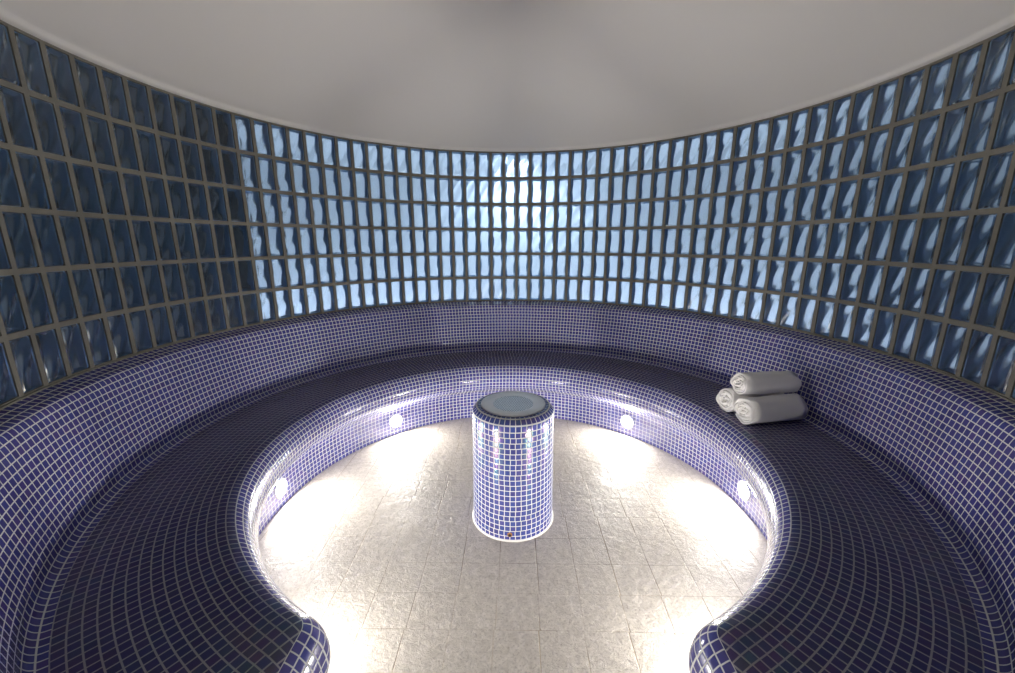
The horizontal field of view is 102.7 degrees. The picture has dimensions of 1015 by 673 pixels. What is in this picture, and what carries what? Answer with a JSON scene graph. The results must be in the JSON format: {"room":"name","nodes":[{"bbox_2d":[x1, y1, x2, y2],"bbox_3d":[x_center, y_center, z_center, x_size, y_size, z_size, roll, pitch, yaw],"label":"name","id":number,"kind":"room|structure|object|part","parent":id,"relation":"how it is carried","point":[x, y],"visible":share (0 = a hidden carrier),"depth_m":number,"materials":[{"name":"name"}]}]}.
{"room":"spa","nodes":[
{"label":"spa","id":0,"kind":"room"},
{"bbox_2d":[0,20,1014,406],"bbox_3d":[0.021,-0.581,1.979,4.001,1.343,3.921,0,13,1],"label":"wall","id":1,"kind":"structure","parent":0,"point":[136,216],"depth_m":2.34,"materials":[{"name":"blue glass"}]},
{"bbox_2d":[0,300,1014,410],"bbox_3d":[0.022,0.075,2.125,3.797,0.011,3.729,0,13,1],"label":"trim","id":2,"kind":"structure","parent":1,"relation":"attached to","point":[106,364],"depth_m":2.20,"materials":[{"name":"tile"}]},
{"bbox_2d":[0,0,1014,151],"bbox_3d":[0.021,-1.353,1.758,4.035,0.262,4.035,0,13,1],"label":"ceiling","id":3,"kind":"structure","parent":0,"point":[462,75],"depth_m":2.09,"materials":[{"name":"paint"}]},
{"bbox_2d":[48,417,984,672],"bbox_3d":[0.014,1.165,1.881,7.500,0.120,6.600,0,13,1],"label":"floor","id":4,"kind":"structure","parent":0,"point":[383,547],"depth_m":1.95,"materials":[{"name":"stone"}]},
{"bbox_2d":[0,301,1014,672],"bbox_3d":[0.021,0.544,2.199,3.786,0.950,3.786,0,13,1],"label":"bench","id":5,"kind":"object","parent":4,"relation":"on","point":[885,512],"visible":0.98,"depth_m":1.62,"materials":[{"name":"blue tile"}]},
{"bbox_2d":[275,478,286,498],"bbox_3d":[-1.311,0.879,2.348,0.010,0.116,0.116,1,13,3],"label":"recessed light","id":6,"kind":"object","parent":5,"relation":"attached to","point":[281,486],"visible":1,"depth_m":2.34,"materials":[{"name":"metal"}]},
{"bbox_2d":[389,414,402,427],"bbox_3d":[-0.888,0.674,3.231,0.116,0.116,0.009,-12,18,-42],"label":"recessed light","id":7,"kind":"object","parent":5,"relation":"attached to","point":[395,421],"visible":1,"depth_m":3.23,"materials":[{"name":"metal"}]},
{"bbox_2d":[620,415,633,428],"bbox_3d":[0.948,0.677,3.215,0.116,0.116,0.009,12,18,42],"label":"recessed light","id":8,"kind":"object","parent":5,"relation":"attached to","point":[627,422],"visible":1,"depth_m":3.21,"materials":[{"name":"metal"}]},
{"bbox_2d":[737,480,749,501],"bbox_3d":[1.355,0.884,2.326,0.009,0.116,0.116,0,13,-2],"label":"recessed light","id":9,"kind":"object","parent":5,"relation":"attached to","point":[743,488],"visible":1,"depth_m":2.32,"materials":[{"name":"metal"}]},
{"bbox_2d":[716,388,783,411],"bbox_3d":[1.477,0.377,2.468,0.374,0.143,0.150,-3,13,-11],"label":"rolled towel","id":10,"kind":"object","parent":5,"relation":"on","point":[726,398],"visible":0.34,"depth_m":2.41,"materials":[{"name":"white fabric"}]},
{"bbox_2d":[734,393,807,423],"bbox_3d":[1.495,0.411,2.306,0.380,0.150,0.156,-3,13,-11],"label":"rolled towel","id":11,"kind":"object","parent":5,"relation":"on","point":[779,407],"visible":1,"depth_m":2.25,"materials":[{"name":"white fabric"}]},
{"bbox_2d":[730,371,801,394],"bbox_3d":[1.501,0.269,2.359,0.364,0.128,0.132,-1,13,-6],"label":"rolled towel","id":12,"kind":"object","parent":11,"relation":"on","point":[768,382],"visible":1,"depth_m":2.31,"materials":[{"name":"white fabric"}]},
{"bbox_2d":[472,391,553,541],"bbox_3d":[0.030,0.677,2.230,0.458,0.671,0.458,0,13,1],"label":"column","id":13,"kind":"structure","parent":4,"relation":"on","point":[513,431],"depth_m":2.06,"materials":[{"name":"blue tile"}]},
{"bbox_3d":[0.030,0.354,2.155,0.342,0.007,0.342,0,13,1],"label":"plate","id":14,"kind":"part","parent":13,"relation":"part of","materials":[{"name":"metal"}]}
]}

